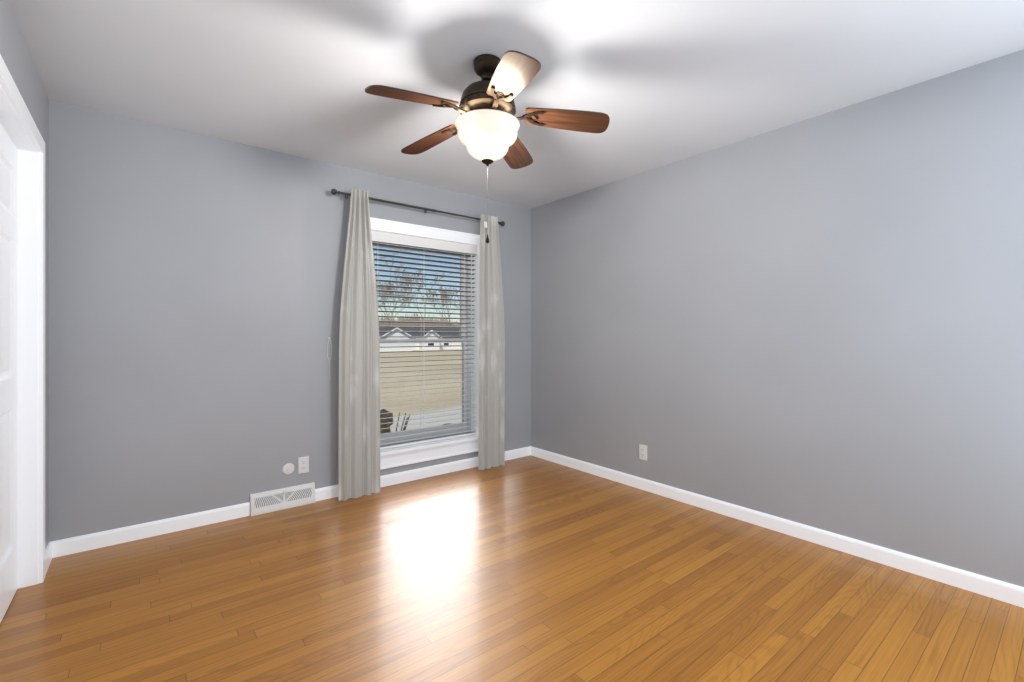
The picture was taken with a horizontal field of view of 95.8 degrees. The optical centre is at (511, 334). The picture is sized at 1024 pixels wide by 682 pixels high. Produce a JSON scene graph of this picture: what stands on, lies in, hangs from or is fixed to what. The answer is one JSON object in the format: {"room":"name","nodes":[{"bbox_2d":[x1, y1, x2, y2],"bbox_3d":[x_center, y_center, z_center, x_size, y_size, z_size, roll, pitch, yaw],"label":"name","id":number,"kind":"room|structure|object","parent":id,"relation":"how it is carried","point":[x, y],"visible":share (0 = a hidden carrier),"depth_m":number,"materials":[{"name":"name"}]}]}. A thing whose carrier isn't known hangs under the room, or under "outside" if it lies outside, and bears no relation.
{"room":"empty bedroom","nodes":[
{"label":"empty bedroom","id":0,"kind":"room"},
{"bbox_2d":[0,0,48,549],"bbox_3d":[-1.326,-0.030,0.937,0.130,2.440,3.820,0,0,-39],"label":"wall","id":1,"kind":"structure","parent":0,"point":[15,53],"depth_m":2.15,"materials":[{"name":"grey paint"}]},
{"bbox_2d":[0,123,17,622],"bbox_3d":[-2.032,0.158,1.841,0.097,2.048,0.860,0,0,-39],"label":"closet door","id":2,"kind":"structure","parent":1,"relation":"in","point":[8,368],"depth_m":2.03,"materials":[{"name":"white wood"}]},
{"bbox_2d":[0,54,44,588],"bbox_3d":[-1.767,0.125,1.500,0.146,2.130,1.870,0,0,-39],"label":"door frame","id":3,"kind":"structure","parent":1,"relation":"attached to","point":[17,122],"depth_m":2.19,"materials":[{"name":"white wood"}]},
{"bbox_2d":[45,542,51,574],"bbox_3d":[-2.387,1.147,2.377,0.014,0.085,0.245,0,0,-39],"label":"baseboard","id":4,"kind":"structure","parent":1,"relation":"attached to","point":[48,554],"depth_m":2.37,"materials":[{"name":"white wood"}]},
{"bbox_2d":[51,502,249,557],"bbox_3d":[-2.097,1.147,2.757,0.941,0.085,0.014,0,0,-39],"label":"baseboard","id":5,"kind":"structure","parent":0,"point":[72,545],"depth_m":2.71,"materials":[{"name":"white wood"}]},
{"bbox_2d":[49,100,530,541],"bbox_3d":[-1.204,-0.030,3.609,3.700,2.440,0.200,0,0,-39],"label":"wall","id":6,"kind":"structure","parent":0,"point":[195,286],"depth_m":2.88,"materials":[{"name":"grey paint"}]},
{"bbox_2d":[250,482,315,515],"bbox_3d":[-1.562,1.121,3.171,0.404,0.137,0.036,0,0,-39],"label":"air vent","id":7,"kind":"object","parent":6,"relation":"in","point":[279,499],"visible":1,"depth_m":3.16,"materials":[{"name":"white plastic"}]},
{"bbox_2d":[283,463,293,473],"bbox_3d":[-1.545,0.928,3.203,0.076,0.076,0.009,0,0,-39],"label":"outlet","id":8,"kind":"object","parent":6,"relation":"attached to","point":[288,468],"visible":1,"depth_m":3.20,"materials":[{"name":"white plastic"}]},
{"bbox_2d":[298,456,308,473],"bbox_3d":[-1.468,0.918,3.264,0.070,0.114,0.009,0,0,-39],"label":"outlet","id":9,"kind":"object","parent":6,"relation":"attached to","point":[303,464],"visible":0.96,"depth_m":3.26,"materials":[{"name":"white plastic"}]},
{"bbox_2d":[331,189,504,225],"bbox_3d":[-0.728,-1.008,3.839,1.557,0.065,0.206,0,0,-39],"label":"curtain rod","id":10,"kind":"object","parent":6,"relation":"attached to","point":[335,192],"visible":0.69,"depth_m":3.66,"materials":[{"name":"grey metal"}]},
{"bbox_2d":[339,188,379,500],"bbox_3d":[-1.106,0.062,3.367,0.300,2.232,0.051,0,0,-39],"label":"curtain","id":11,"kind":"object","parent":10,"relation":"hanging from","point":[359,407],"visible":1,"depth_m":3.36,"materials":[{"name":"fabric"}]},
{"bbox_2d":[478,214,504,469],"bbox_3d":[-0.179,0.062,4.109,0.265,2.232,0.050,0,0,-39],"label":"curtain","id":12,"kind":"object","parent":10,"relation":"hanging from","point":[491,386],"visible":1,"depth_m":4.11,"materials":[{"name":"fabric"}]},
{"bbox_2d":[370,217,479,469],"bbox_3d":[-0.771,0.074,3.924,1.280,1.951,0.250,0,0,-39],"label":"window","id":13,"kind":"structure","parent":6,"relation":"in","point":[409,454],"depth_m":4.03,"materials":[{"name":"white"}]},
{"bbox_2d":[371,230,477,449],"bbox_3d":[-0.749,0.049,3.897,1.064,1.714,0.074,0,0,-39],"label":"window blind slats","id":14,"kind":"object","parent":13,"relation":"attached to","point":[393,238],"depth_m":3.92,"materials":[{"name":"white plastic"}]},
{"bbox_2d":[373,247,459,301],"bbox_3d":[-3.640,-2.087,15.526,7.873,7.922,8.631,0,0,-39],"label":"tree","id":15,"kind":"object","parent":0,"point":[417,289],"depth_m":13.44,"materials":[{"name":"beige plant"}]},
{"bbox_2d":[315,446,530,500],"bbox_3d":[-0.609,1.147,3.948,2.047,0.085,0.014,0,0,-39],"label":"baseboard","id":16,"kind":"structure","parent":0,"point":[324,493],"depth_m":3.85,"materials":[{"name":"white wood"}]},
{"bbox_2d":[0,455,1023,681],"bbox_3d":[0.083,1.250,2.001,4.000,0.120,4.320,0,0,-39],"label":"floor","id":17,"kind":"structure","parent":0,"point":[529,568],"depth_m":2.06,"materials":[{"name":"brown wood"}]},
{"bbox_2d":[10,0,1023,208],"bbox_3d":[0.083,-1.310,2.001,4.000,0.120,4.320,0,0,-39],"label":"ceiling","id":18,"kind":"structure","parent":0,"point":[659,83],"depth_m":2.16,"materials":[{"name":"white paint"}]},
{"bbox_2d":[365,50,609,242],"bbox_3d":[-0.144,-0.834,2.106,1.038,0.832,1.066,0,0,-39],"label":"ceiling fan","id":19,"kind":"object","parent":18,"relation":"hanging from","point":[485,126],"visible":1,"depth_m":2.04,"materials":[{"name":"brown wood"}]},
{"bbox_2d":[531,49,1023,586],"bbox_3d":[1.485,-0.030,3.090,0.150,2.440,3.970,0,0,-39],"label":"wall","id":20,"kind":"structure","parent":0,"point":[817,321],"depth_m":2.62,"materials":[{"name":"grey paint"}]},
{"bbox_2d":[639,444,646,460],"bbox_3d":[1.007,0.905,3.560,0.009,0.114,0.070,0,0,-39],"label":"outlet","id":21,"kind":"object","parent":20,"relation":"attached to","point":[642,452],"visible":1,"depth_m":3.56,"materials":[{"name":"white plastic"}]},
{"bbox_2d":[531,446,1023,607],"bbox_3d":[1.374,1.147,3.098,0.014,0.085,3.820,0,0,-39],"label":"baseboard","id":22,"kind":"structure","parent":20,"relation":"attached to","point":[1006,592],"depth_m":2.61,"materials":[{"name":"white wood"}]},
{"label":"outside","id":23,"kind":"structure","parent":0,"visible":0},
{"bbox_2d":[380,349,460,416],"bbox_3d":[-89.611,5.690,199.381,410.000,8.000,415.980,0,0,-39],"label":"lawn","id":24,"kind":"structure","parent":23,"point":[393,394],"depth_m":18.45,"materials":[{"name":"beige plant"}]},
{"bbox_2d":[380,409,409,433],"bbox_3d":[-1.510,1.290,5.450,0.890,0.848,0.817,0,0,-39],"label":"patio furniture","id":25,"kind":"object","parent":24,"relation":"on","point":[386,415],"depth_m":5.35,"materials":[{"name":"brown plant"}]},
{"bbox_2d":[376,257,459,326],"bbox_3d":[-33.744,-8.778,107.408,70.435,24.449,30.230,0,0,-39],"label":"trees","id":26,"kind":"object","parent":24,"relation":"on","point":[408,299],"depth_m":111.47,"materials":[{"name":"beige plant"}]},
{"bbox_2d":[379,311,459,327],"bbox_3d":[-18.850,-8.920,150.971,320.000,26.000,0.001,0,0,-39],"label":"trees","id":27,"kind":"object","parent":24,"relation":"on","point":[416,324],"depth_m":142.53,"materials":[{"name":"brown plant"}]},
{"bbox_2d":[379,327,460,351],"bbox_3d":[-17.429,0.770,85.180,40.700,4.100,13.210,0,0,-39],"label":"house","id":28,"kind":"structure","parent":24,"relation":"on","point":[414,334],"depth_m":83.21,"materials":[{"name":"white"}]},
{"bbox_2d":[390,406,460,431],"bbox_3d":[-0.324,1.745,10.192,19.000,0.111,7.380,0,0,-39],"label":"driveway","id":29,"kind":"structure","parent":24,"relation":"on","point":[442,414],"depth_m":9.57,"materials":[{"name":"concrete"}]}
]}

